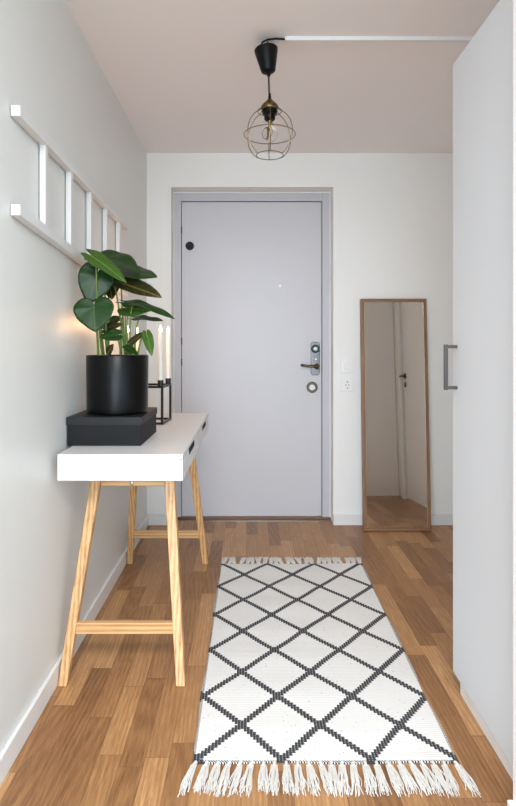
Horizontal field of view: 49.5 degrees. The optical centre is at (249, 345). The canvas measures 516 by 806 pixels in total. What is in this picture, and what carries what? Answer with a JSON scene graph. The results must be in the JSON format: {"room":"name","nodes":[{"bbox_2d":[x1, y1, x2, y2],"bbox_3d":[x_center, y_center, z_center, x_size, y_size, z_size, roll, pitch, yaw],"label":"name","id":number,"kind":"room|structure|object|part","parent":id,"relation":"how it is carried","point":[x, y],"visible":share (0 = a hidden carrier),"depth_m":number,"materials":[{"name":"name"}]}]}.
{"room":"entrance hallway","nodes":[
{"label":"entrance hallway","id":0,"kind":"room"},
{"bbox_2d":[0,0,146,752],"bbox_3d":[-0.724,-0.045,2.175,0.120,2.390,3.450,0,0,0],"label":"wall","id":1,"kind":"structure","parent":0,"point":[49,69],"depth_m":1.82,"materials":[{"name":"paint"}]},
{"bbox_2d":[11,105,127,295],"bbox_3d":[-0.649,-0.462,2.232,0.030,0.407,1.375,0,0,0],"label":"rack","id":2,"kind":"object","parent":1,"relation":"attached to","point":[40,227],"visible":0.79,"depth_m":1.90,"materials":[{"name":"white paint"}]},
{"bbox_3d":[-0.647,-0.325,2.232,0.027,0.133,1.375,0,0,0],"label":"rail","id":3,"kind":"part","parent":2,"relation":"part of","materials":[{"name":"white paint"}]},
{"bbox_3d":[-0.647,-0.636,2.232,0.027,0.058,1.375,0,0,0],"label":"rail","id":4,"kind":"part","parent":2,"relation":"part of","materials":[{"name":"white paint"}]},
{"bbox_2d":[0,514,148,785],"bbox_3d":[-0.657,1.115,2.025,0.013,0.070,3.150,0,0,0],"label":"baseboard","id":5,"kind":"structure","parent":1,"relation":"attached to","point":[9,753],"depth_m":1.78,"materials":[{"name":"white paint"}]},
{"bbox_2d":[0,520,512,805],"bbox_3d":[0.100,1.175,0.250,6.600,0.050,7.300,0,0,0],"label":"floor","id":6,"kind":"structure","parent":0,"point":[121,731],"depth_m":1.88,"materials":[{"name":"brown wood"}]},
{"bbox_2d":[57,413,208,685],"bbox_3d":[-0.435,0.755,2.434,0.430,0.790,1.149,0,0,0],"label":"console table","id":7,"kind":"object","parent":6,"relation":"on","point":[166,457],"visible":0.8,"depth_m":1.95,"materials":[{"name":"white paint"}]},
{"bbox_3d":[-0.599,0.799,2.003,0.043,0.703,0.245,0,0,18],"label":"leg","id":8,"kind":"part","parent":7,"relation":"part of","materials":[{"name":"brown wood"}]},
{"bbox_2d":[66,407,156,445],"bbox_3d":[-0.526,0.308,2.183,0.272,0.103,0.338,0,0,0],"label":"storage box","id":9,"kind":"object","parent":7,"relation":"on","point":[84,428],"visible":0.83,"depth_m":2.02,"materials":[{"name":"black cardboard"}]},
{"bbox_3d":[-0.526,0.271,2.183,0.272,0.027,0.338,0,0,0],"label":"lid","id":10,"kind":"part","parent":9,"relation":"part of","materials":[{"name":"black cardboard"}]},
{"bbox_2d":[73,249,174,415],"bbox_3d":[-0.449,-0.059,2.127,0.364,0.633,0.322,0,0,0],"label":"potted plant","id":11,"kind":"object","parent":9,"relation":"on","point":[116,385],"visible":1,"depth_m":2.06,"materials":[{"name":"green plant"}]},
{"bbox_3d":[-0.569,-0.019,2.162,0.017,0.180,0.029,0,0,19],"label":"stem","id":12,"kind":"part","parent":11,"relation":"part of","materials":[{"name":"green plant"}]},
{"bbox_3d":[-0.513,0.146,2.170,0.236,0.222,0.236,0,0,0],"label":"pot","id":13,"kind":"part","parent":11,"relation":"part of","materials":[{"name":"black ceramic"}]},
{"bbox_3d":[-0.495,-0.019,2.147,0.012,0.180,0.031,0,0,-7],"label":"stem","id":14,"kind":"part","parent":11,"relation":"part of","materials":[{"name":"green plant"}]},
{"bbox_3d":[-0.485,-0.031,2.186,0.008,0.202,0.036,0,0,-9],"label":"stem","id":15,"kind":"part","parent":11,"relation":"part of","materials":[{"name":"green plant"}]},
{"bbox_3d":[-0.599,0.799,2.866,0.043,0.703,0.245,0,0,-18],"label":"leg","id":16,"kind":"part","parent":7,"relation":"part of","materials":[{"name":"brown wood"}]},
{"bbox_3d":[-0.435,0.485,2.093,0.239,0.073,0.024,0,0,0],"label":"rail","id":17,"kind":"part","parent":7,"relation":"part of","materials":[{"name":"brown wood"}]},
{"bbox_2d":[148,378,171,424],"bbox_3d":[-0.482,0.259,2.658,0.182,0.203,0.183,0,0,5],"label":"candle holder","id":18,"kind":"object","parent":7,"relation":"on","point":[160,384],"visible":0.51,"depth_m":2.72,"materials":[{"name":"black metal"}]},
{"bbox_2d":[158,325,162,379],"bbox_3d":[-0.411,0.041,2.574,0.020,0.276,0.020,0,0,0],"label":"candle","id":19,"kind":"object","parent":18,"relation":"on","point":[160,336],"visible":1,"depth_m":2.57,"materials":[{"name":"white wax"}]},
{"bbox_2d":[158,380,163,385],"bbox_3d":[-0.411,0.170,2.574,0.027,0.026,0.027,0,0,5],"label":"cup","id":20,"kind":"object","parent":18,"relation":"on","point":[160,382],"depth_m":2.56,"materials":[{"name":"black metal"}]},
{"bbox_2d":[166,327,169,377],"bbox_3d":[-0.399,0.041,2.730,0.020,0.276,0.020,0,0,0],"label":"candle","id":21,"kind":"object","parent":18,"relation":"on","point":[167,335],"visible":1,"depth_m":2.72,"materials":[{"name":"white wax"}]},
{"bbox_2d":[165,378,170,383],"bbox_3d":[-0.399,0.170,2.730,0.027,0.026,0.027,0,0,5],"label":"cup","id":22,"kind":"object","parent":18,"relation":"on","point":[168,380],"depth_m":2.72,"materials":[{"name":"black metal"}]},
{"bbox_3d":[-0.271,0.799,2.003,0.043,0.703,0.245,0,0,-18],"label":"leg","id":23,"kind":"part","parent":7,"relation":"part of","materials":[{"name":"brown wood"}]},
{"bbox_3d":[-0.232,0.412,2.147,0.016,0.070,0.574,0,0,0],"label":"drawer","id":24,"kind":"part","parent":7,"relation":"part of","materials":[{"name":"white paint"}]},
{"bbox_3d":[-0.231,0.389,2.147,0.018,0.022,0.190,0,0,0],"label":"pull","id":25,"kind":"part","parent":7,"relation":"part of","materials":[{"name":"metal"}]},
{"bbox_3d":[-0.271,0.799,2.866,0.043,0.703,0.245,0,0,18],"label":"leg","id":26,"kind":"part","parent":7,"relation":"part of","materials":[{"name":"brown wood"}]},
{"bbox_3d":[-0.232,0.412,2.722,0.016,0.070,0.574,0,0,0],"label":"drawer","id":27,"kind":"part","parent":7,"relation":"part of","materials":[{"name":"white paint"}]},
{"bbox_2d":[177,556,480,797],"bbox_3d":[0.208,1.143,2.231,0.786,0.013,1.625,0,0,0],"label":"rug","id":28,"kind":"object","parent":6,"relation":"on","point":[306,663],"visible":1,"depth_m":1.87,"materials":[{"name":"fabric"}]},
{"bbox_2d":[360,299,430,530],"bbox_3d":[0.914,0.424,3.533,0.419,1.451,0.130,0,0,0],"label":"leaning mirror","id":29,"kind":"object","parent":6,"relation":"on","point":[396,493],"visible":1,"depth_m":3.52,"materials":[{"name":"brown mirror"}]},
{"bbox_3d":[0.914,-0.290,3.580,0.419,0.021,0.035,0,-4,0],"label":"frame rail","id":30,"kind":"part","parent":29,"relation":"part of","materials":[{"name":"brown wood"}]},
{"bbox_3d":[0.914,1.138,3.486,0.419,0.021,0.035,0,-4,0],"label":"frame rail","id":31,"kind":"part","parent":29,"relation":"part of","materials":[{"name":"brown wood"}]},
{"bbox_2d":[444,0,512,779],"bbox_3d":[0.992,0.111,1.587,0.728,2.078,0.526,0,0,0],"label":"wardrobe","id":32,"kind":"object","parent":6,"relation":"on","point":[482,346],"visible":1,"depth_m":1.60,"materials":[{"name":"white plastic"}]},
{"bbox_3d":[0.649,0.069,1.812,0.042,0.147,0.012,0,0,0],"label":"handle","id":33,"kind":"part","parent":32,"relation":"part of","materials":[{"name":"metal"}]},
{"bbox_2d":[65,0,499,152],"bbox_3d":[0.100,-1.270,0.250,6.600,0.060,7.300,0,0,0],"label":"ceiling","id":34,"kind":"structure","parent":0,"point":[186,75],"depth_m":2.54,"materials":[{"name":"paint"}]},
{"bbox_2d":[244,38,295,159],"bbox_3d":[0.080,-1.004,2.262,0.210,0.472,0.210,0,0,0],"label":"pendant lamp","id":35,"kind":"object","parent":34,"relation":"hanging from","point":[265,53],"visible":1,"depth_m":2.24,"materials":[{"name":"metal"}]},
{"bbox_3d":[0.076,-1.056,2.262,0.008,0.087,0.007,0,0,-22],"label":"cord","id":36,"kind":"part","parent":35,"relation":"part of","materials":[{"name":"black plastic"}]},
{"bbox_2d":[261,98,277,120],"bbox_3d":[0.080,-0.955,2.262,0.069,0.088,0.069,0,0,0],"label":"socket","id":37,"kind":"object","parent":35,"relation":"attached to","point":[265,107],"depth_m":2.24,"materials":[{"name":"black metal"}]},
{"bbox_3d":[0.080,-0.869,2.262,0.069,0.090,0.069,0,0,0],"label":"bulb","id":38,"kind":"part","parent":35,"relation":"part of","materials":[{"name":"clear glass"}]},
{"bbox_2d":[285,36,473,41],"bbox_3d":[0.750,-1.232,2.250,1.220,0.016,0.020,0,0,0],"label":"cable trunking","id":39,"kind":"object","parent":34,"relation":"attached to","point":[287,38],"visible":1,"depth_m":2.24,"materials":[{"name":"white paint"}]},
{"bbox_2d":[147,153,452,522],"bbox_3d":[0.348,-0.045,3.750,2.024,2.390,0.300,0,0,0],"label":"wall","id":40,"kind":"structure","parent":0,"point":[392,213],"depth_m":3.60,"materials":[{"name":"paint"}]},
{"bbox_2d":[173,192,330,520],"bbox_3d":[0.013,0.064,3.738,1.043,2.172,0.144,0,0,0],"label":"door","id":41,"kind":"structure","parent":40,"relation":"in","point":[252,270],"depth_m":3.73,"materials":[{"name":"grey paint"}]},
{"bbox_3d":[0.398,0.136,3.694,0.131,0.040,0.056,0,0,0],"label":"lever","id":42,"kind":"part","parent":41,"relation":"part of","materials":[{"name":"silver metal"}]},
{"bbox_3d":[0.434,0.084,3.727,0.060,0.222,0.010,0,0,0],"label":"handle plate","id":43,"kind":"part","parent":41,"relation":"part of","materials":[{"name":"metal"}]},
{"bbox_2d":[148,514,452,524],"bbox_3d":[0.354,1.115,3.594,2.011,0.070,0.013,0,0,0],"label":"baseboard","id":44,"kind":"structure","parent":40,"relation":"attached to","point":[153,519],"depth_m":3.59,"materials":[{"name":"white paint"}]},
{"bbox_2d":[340,378,353,391],"bbox_3d":[0.624,0.250,3.593,0.085,0.085,0.014,0,0,0],"label":"wall socket","id":45,"kind":"object","parent":40,"relation":"attached to","point":[346,384],"visible":1,"depth_m":3.59,"materials":[{"name":"white plastic"}]},
{"bbox_2d":[340,359,353,372],"bbox_3d":[0.624,0.129,3.588,0.085,0.085,0.024,0,0,0],"label":"light switch","id":46,"kind":"object","parent":40,"relation":"attached to","point":[346,365],"visible":1,"depth_m":3.59,"materials":[{"name":"white plastic"}]},
{"bbox_3d":[0.624,0.129,3.583,0.048,0.048,0.014,0,0,0],"label":"knob","id":47,"kind":"part","parent":46,"relation":"part of","materials":[{"name":"white plastic"}]},
{"bbox_2d":[513,0,515,803],"bbox_3d":[1.050,-0.045,1.160,0.860,2.390,0.320,0,0,0],"label":"wall","id":48,"kind":"structure","parent":0,"point":[514,1],"depth_m":1.31,"materials":[{"name":"paint"}]},
{"bbox_2d":[507,800,515,805],"bbox_3d":[0.613,1.109,1.160,0.015,0.082,0.320,0,0,0],"label":"baseboard","id":49,"kind":"structure","parent":48,"relation":"attached to","point":[509,802],"depth_m":1.31,"materials":[{"name":"white paint"}]}
]}

